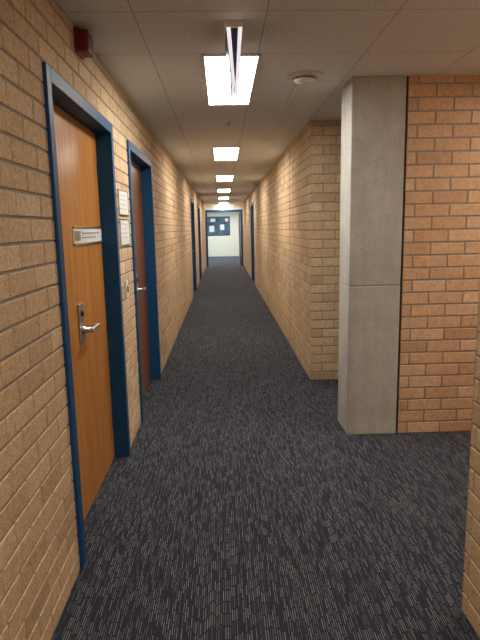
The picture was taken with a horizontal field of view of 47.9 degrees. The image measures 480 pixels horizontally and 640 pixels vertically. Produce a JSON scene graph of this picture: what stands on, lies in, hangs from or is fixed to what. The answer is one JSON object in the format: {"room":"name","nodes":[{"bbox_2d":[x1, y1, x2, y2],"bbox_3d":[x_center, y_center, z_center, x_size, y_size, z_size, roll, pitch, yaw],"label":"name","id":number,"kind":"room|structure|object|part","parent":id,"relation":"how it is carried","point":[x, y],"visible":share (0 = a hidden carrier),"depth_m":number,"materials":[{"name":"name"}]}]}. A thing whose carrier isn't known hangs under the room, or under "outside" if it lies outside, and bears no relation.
{"room":"school corridor","nodes":[
{"label":"school corridor","id":0,"kind":"room"},
{"bbox_2d":[82,326,92,333],"bbox_3d":[-0.798,0.052,2.839,0.055,0.044,0.044,-1,10,-2],"label":"rose","id":1,"kind":"object","parent":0,"point":[84,329],"depth_m":2.83,"materials":[{"name":"silver metal"}]},
{"bbox_2d":[90,323,99,332],"bbox_3d":[-0.791,0.042,2.902,0.045,0.026,0.154,-1,10,-2],"label":"lever","id":2,"kind":"object","parent":1,"relation":"attached to","point":[95,326],"depth_m":2.89,"materials":[{"name":"silver metal"}]},
{"bbox_2d":[0,0,205,639],"bbox_3d":[-1.023,-1.258,9.089,0.110,2.455,24.800,-1,10,-2],"label":"wall","id":3,"kind":"structure","parent":0,"point":[40,565],"depth_m":1.99,"materials":[{"name":"beige brick"}]},
{"bbox_2d":[73,26,93,59],"bbox_3d":[-0.747,-1.327,2.591,0.067,0.114,0.124,-1,10,-2],"label":"fire alarm sounder","id":4,"kind":"object","parent":3,"relation":"attached to","point":[83,40],"visible":1,"depth_m":2.54,"materials":[{"name":"plastic"}]},
{"bbox_2d":[89,36,93,52],"bbox_3d":[-0.714,-1.323,2.593,0.002,0.057,0.080,-1,10,-2],"label":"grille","id":5,"kind":"object","parent":4,"relation":"attached to","point":[91,48],"depth_m":2.59,"materials":[{"name":"plastic"}]},
{"bbox_2d":[53,103,114,519],"bbox_3d":[-0.855,-0.011,2.873,0.053,2.069,1.154,-1,10,-2],"label":"leaf","id":6,"kind":"object","parent":3,"relation":"attached to","point":[75,143],"depth_m":2.94,"materials":[{"name":"orange wood"}]},
{"bbox_3d":[-0.832,0.019,2.833,0.010,0.210,0.084,-1,10,-2],"label":"handle","id":7,"kind":"part","parent":6,"relation":"part of","materials":[{"name":"silver metal"}]},
{"bbox_3d":[-0.832,0.019,2.833,0.010,0.210,0.084,-1,10,-2],"label":"plate","id":8,"kind":"part","parent":6,"relation":"part of","materials":[{"name":"metal"}]},
{"bbox_2d":[72,226,102,245],"bbox_3d":[-0.850,-0.478,3.037,0.010,0.096,0.640,-1,10,-2],"label":"name plate rail","id":9,"kind":"object","parent":6,"relation":"attached to","point":[77,234],"visible":1,"depth_m":2.83,"materials":[{"name":"silver metal"}]},
{"bbox_2d":[72,228,101,243],"bbox_3d":[-0.852,-0.478,3.037,0.006,0.080,0.640,-1,10,-2],"label":"name plate","id":10,"kind":"object","parent":9,"relation":"in","point":[98,237],"depth_m":3.02,"materials":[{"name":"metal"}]},
{"bbox_2d":[82,232,98,237],"bbox_3d":[-0.850,-0.486,3.086,0.001,0.030,0.400,-1,10,-2],"label":"lettering","id":11,"kind":"object","parent":10,"relation":"on","point":[85,232],"depth_m":3.06},
{"bbox_2d":[42,61,130,569],"bbox_3d":[-0.804,-0.039,2.869,0.122,2.140,1.280,-1,10,-2],"label":"frame","id":12,"kind":"object","parent":3,"relation":"attached to","point":[58,91],"visible":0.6,"depth_m":3.24,"materials":[{"name":"blue paint"}]},
{"bbox_2d":[117,188,128,215],"bbox_3d":[-0.792,-0.796,3.664,0.012,0.165,0.340,-1,10,-2],"label":"framed notice","id":13,"kind":"object","parent":3,"relation":"attached to","point":[122,196],"visible":1,"depth_m":3.63,"materials":[{"name":"paper"}]},
{"bbox_2d":[119,218,129,244],"bbox_3d":[-0.789,-0.604,3.697,0.012,0.175,0.340,-1,10,-2],"label":"framed notice","id":14,"kind":"object","parent":3,"relation":"attached to","point":[124,227],"visible":1,"depth_m":3.67,"materials":[{"name":"paper"}]},
{"bbox_2d":[125,280,128,297],"bbox_3d":[-0.779,-0.215,3.731,0.015,0.115,0.075,-1,10,-2],"label":"light switch","id":15,"kind":"object","parent":3,"relation":"attached to","point":[126,281],"visible":1,"depth_m":3.71,"materials":[{"name":"white plastic"}]},
{"bbox_2d":[131,161,150,394],"bbox_3d":[-0.921,-0.323,4.705,0.043,2.069,1.174,-1,10,-2],"label":"leaf","id":16,"kind":"object","parent":3,"relation":"attached to","point":[135,169],"visible":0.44,"depth_m":4.97,"materials":[{"name":"red wood"}]},
{"bbox_2d":[126,140,160,422],"bbox_3d":[-0.865,-0.351,4.702,0.122,2.140,1.300,-1,10,-2],"label":"frame","id":17,"kind":"object","parent":3,"relation":"attached to","point":[134,154],"visible":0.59,"depth_m":5.19,"materials":[{"name":"blue paint"}]},
{"bbox_2d":[190,199,196,293],"bbox_3d":[-1.124,-1.680,12.505,0.122,2.140,1.280,-1,10,-2],"label":"frame","id":18,"kind":"object","parent":3,"relation":"attached to","point":[191,200],"visible":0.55,"depth_m":13.01,"materials":[{"name":"blue paint"}]},
{"bbox_2d":[197,205,201,277],"bbox_3d":[-1.236,-2.251,15.855,0.122,2.140,1.280,-1,10,-2],"label":"frame","id":19,"kind":"object","parent":3,"relation":"attached to","point":[198,207],"visible":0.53,"depth_m":16.36,"materials":[{"name":"blue paint"}]},
{"bbox_2d":[207,212,240,256],"bbox_3d":[-0.827,-3.995,25.072,6.400,2.455,7.600,-1,10,-2],"label":"wall","id":20,"kind":"structure","parent":0,"point":[218,246],"depth_m":28.78,"materials":[{"name":"paint"}]},
{"bbox_2d":[207,217,228,234],"bbox_3d":[-1.171,-4.984,28.688,1.210,0.940,0.020,-1,10,-2],"label":"notice board","id":21,"kind":"object","parent":20,"relation":"attached to","point":[221,221],"visible":0.64,"depth_m":28.68,"materials":[{"name":"blue fabric"}]},
{"bbox_2d":[209,218,227,231],"bbox_3d":[-1.132,-5.032,28.667,1.010,0.700,0.008,-1,10,-2],"label":"papers","id":22,"kind":"object","parent":21,"relation":"attached to","point":[211,228],"visible":1,"depth_m":28.68,"materials":[{"name":"white paper"}]},
{"bbox_2d":[207,216,229,235],"bbox_3d":[-1.171,-4.984,28.688,1.270,1.000,0.120,-1,10,-2],"label":"frame","id":23,"kind":"object","parent":20,"relation":"attached to","point":[222,216],"visible":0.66,"depth_m":28.62,"materials":[{"name":"plastic"}]},
{"bbox_2d":[204,203,243,266],"bbox_3d":[-0.623,-3.369,21.389,1.727,2.455,0.120,-1,10,-2],"label":"wall","id":24,"kind":"structure","parent":0,"point":[209,206],"depth_m":21.15,"materials":[{"name":"paint"}]},
{"bbox_2d":[205,210,242,266],"bbox_3d":[-0.620,-3.243,21.411,1.447,2.200,0.160,-1,10,-2],"label":"frame","id":25,"kind":"object","parent":24,"relation":"attached to","point":[206,211],"visible":1,"depth_m":21.29,"materials":[{"name":"blue paint"}]},
{"bbox_2d":[238,212,240,264],"bbox_3d":[-0.013,-3.305,21.968,0.042,2.090,0.900,-1,10,-2],"label":"open door leaf","id":26,"kind":"structure","parent":24,"relation":"in","point":[239,212],"depth_m":21.61,"materials":[{"name":"red wood"}]},
{"bbox_2d":[51,256,479,639],"bbox_3d":[0.440,-0.742,13.489,8.300,0.100,33.600,-1,10,-2],"label":"floor","id":27,"kind":"structure","parent":0,"point":[241,506],"depth_m":2.88,"materials":[{"name":"carpet"}]},
{"bbox_2d":[338,76,406,434],"bbox_3d":[0.926,-0.403,3.872,0.361,2.455,0.315,-1,10,-2],"label":"column","id":28,"kind":"structure","parent":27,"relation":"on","point":[373,109],"depth_m":3.72,"materials":[{"name":"concrete"}]},
{"bbox_2d":[56,0,479,203],"bbox_3d":[0.392,-3.260,13.058,8.300,0.100,33.600,-1,10,-2],"label":"ceiling","id":29,"kind":"structure","parent":0,"point":[153,50],"depth_m":3.05,"materials":[{"name":"tile"}]},
{"bbox_2d":[216,175,233,181],"bbox_3d":[-0.297,-2.751,10.498,0.328,0.014,1.218,-1,10,-2],"label":"housing","id":30,"kind":"object","parent":29,"relation":"attached to","point":[216,175],"visible":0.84,"depth_m":9.90,"materials":[{"name":"white metal"}]},
{"bbox_2d":[217,176,232,180],"bbox_3d":[-0.297,-2.752,10.498,0.300,0.008,1.190,-1,10,-2],"label":"diffuser","id":31,"kind":"object","parent":30,"relation":"attached to","point":[219,178],"visible":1,"depth_m":10.46,"materials":[{"name":"white plastic"}]},
{"bbox_2d":[213,147,239,160],"bbox_3d":[-0.182,-2.164,7.050,0.328,0.014,1.218,-1,10,-2],"label":"housing","id":32,"kind":"object","parent":29,"relation":"attached to","point":[213,147],"visible":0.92,"depth_m":6.72,"materials":[{"name":"white metal"}]},
{"bbox_2d":[214,148,238,159],"bbox_3d":[-0.183,-2.165,7.050,0.300,0.008,1.190,-1,10,-2],"label":"diffuser","id":33,"kind":"object","parent":32,"relation":"attached to","point":[220,153],"visible":0.93,"depth_m":6.96,"materials":[{"name":"white plastic"}]},
{"bbox_2d":[202,53,260,104],"bbox_3d":[-0.068,-1.576,3.601,0.328,0.014,1.218,-1,10,-2],"label":"housing","id":34,"kind":"object","parent":29,"relation":"attached to","point":[258,55],"visible":0.9,"depth_m":3.21,"materials":[{"name":"white metal"}]},
{"bbox_2d":[205,57,257,103],"bbox_3d":[-0.068,-1.577,3.601,0.300,0.008,1.190,-1,10,-2],"label":"diffuser","id":35,"kind":"object","parent":34,"relation":"attached to","point":[216,67],"visible":0.71,"depth_m":3.51,"materials":[{"name":"white plastic"}]},
{"bbox_2d":[224,20,243,96],"bbox_3d":[-0.030,-1.292,2.692,0.090,0.270,0.300,-1,10,-2],"label":"exit sign","id":36,"kind":"object","parent":29,"relation":"hanging from","point":[233,30],"visible":1,"depth_m":2.55,"materials":[{"name":"white plastic"}]},
{"bbox_3d":[-0.057,-1.276,2.694,0.026,0.240,0.300,-1,10,-2],"label":"edge trim","id":37,"kind":"part","parent":36,"relation":"part of","materials":[{"name":"plastic"}]},
{"bbox_3d":[-0.049,-1.276,2.694,0.036,0.240,0.300,-1,10,-2],"label":"panel","id":38,"kind":"part","parent":36,"relation":"part of","materials":[{"name":"white plastic"}]},
{"bbox_3d":[-0.009,-1.278,2.695,0.036,0.240,0.300,-1,10,-2],"label":"panel","id":39,"kind":"part","parent":36,"relation":"part of","materials":[{"name":"white plastic"}]},
{"bbox_3d":[-0.001,-1.278,2.695,0.026,0.240,0.300,-1,10,-2],"label":"edge trim","id":40,"kind":"part","parent":36,"relation":"part of","materials":[{"name":"plastic"}]},
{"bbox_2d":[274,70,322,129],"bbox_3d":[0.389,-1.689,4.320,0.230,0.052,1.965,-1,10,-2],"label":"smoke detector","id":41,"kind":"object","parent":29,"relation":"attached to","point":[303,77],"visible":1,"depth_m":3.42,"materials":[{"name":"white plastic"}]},
{"bbox_2d":[243,121,310,377],"bbox_3d":[0.457,-1.998,13.248,0.110,2.455,16.454,-1,10,-2],"label":"wall","id":42,"kind":"structure","parent":0,"point":[282,198],"depth_m":6.98,"materials":[{"name":"beige brick"}]},
{"bbox_2d":[251,202,254,284],"bbox_3d":[0.400,-2.105,14.818,0.122,2.140,1.280,-1,10,-2],"label":"frame","id":43,"kind":"object","parent":42,"relation":"attached to","point":[252,204],"visible":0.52,"depth_m":15.34,"materials":[{"name":"blue paint"}]},
{"bbox_2d":[310,120,340,379],"bbox_3d":[1.352,-0.639,5.204,1.365,2.455,0.100,-1,10,-2],"label":"wall","id":44,"kind":"structure","parent":0,"point":[325,134],"depth_m":5.13,"materials":[{"name":"beige brick"}]},
{"bbox_2d":[397,75,479,432],"bbox_3d":[2.848,-0.449,3.926,3.457,2.455,0.300,-1,10,-2],"label":"wall pier","id":45,"kind":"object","parent":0,"point":[441,274],"visible":0.94,"depth_m":3.73,"materials":[{"name":"brick"}]},
{"bbox_2d":[396,76,408,432],"bbox_3d":[1.114,-0.407,3.874,0.015,2.455,0.283,-1,10,-2],"label":"strip","id":46,"kind":"object","parent":45,"relation":"attached to","point":[407,83],"visible":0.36,"depth_m":3.72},
{"bbox_2d":[461,287,479,637],"bbox_3d":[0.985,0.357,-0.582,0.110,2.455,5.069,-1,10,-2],"label":"wall","id":47,"kind":"structure","parent":0,"point":[470,605],"depth_m":1.99,"materials":[{"name":"beige brick"}]},
{"bbox_3d":[-0.412,-3.339,13.947,0.328,0.014,1.218,-1,10,-2],"label":"housing","id":48,"kind":"object","parent":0,"visible":0},
{"bbox_2d":[218,189,229,191],"bbox_3d":[-0.412,-3.340,13.946,0.300,0.008,1.190,-1,10,-2],"label":"diffuser","id":49,"kind":"object","parent":48,"relation":"attached to","point":[219,190],"visible":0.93,"depth_m":13.82,"materials":[{"name":"white plastic"}]}
]}

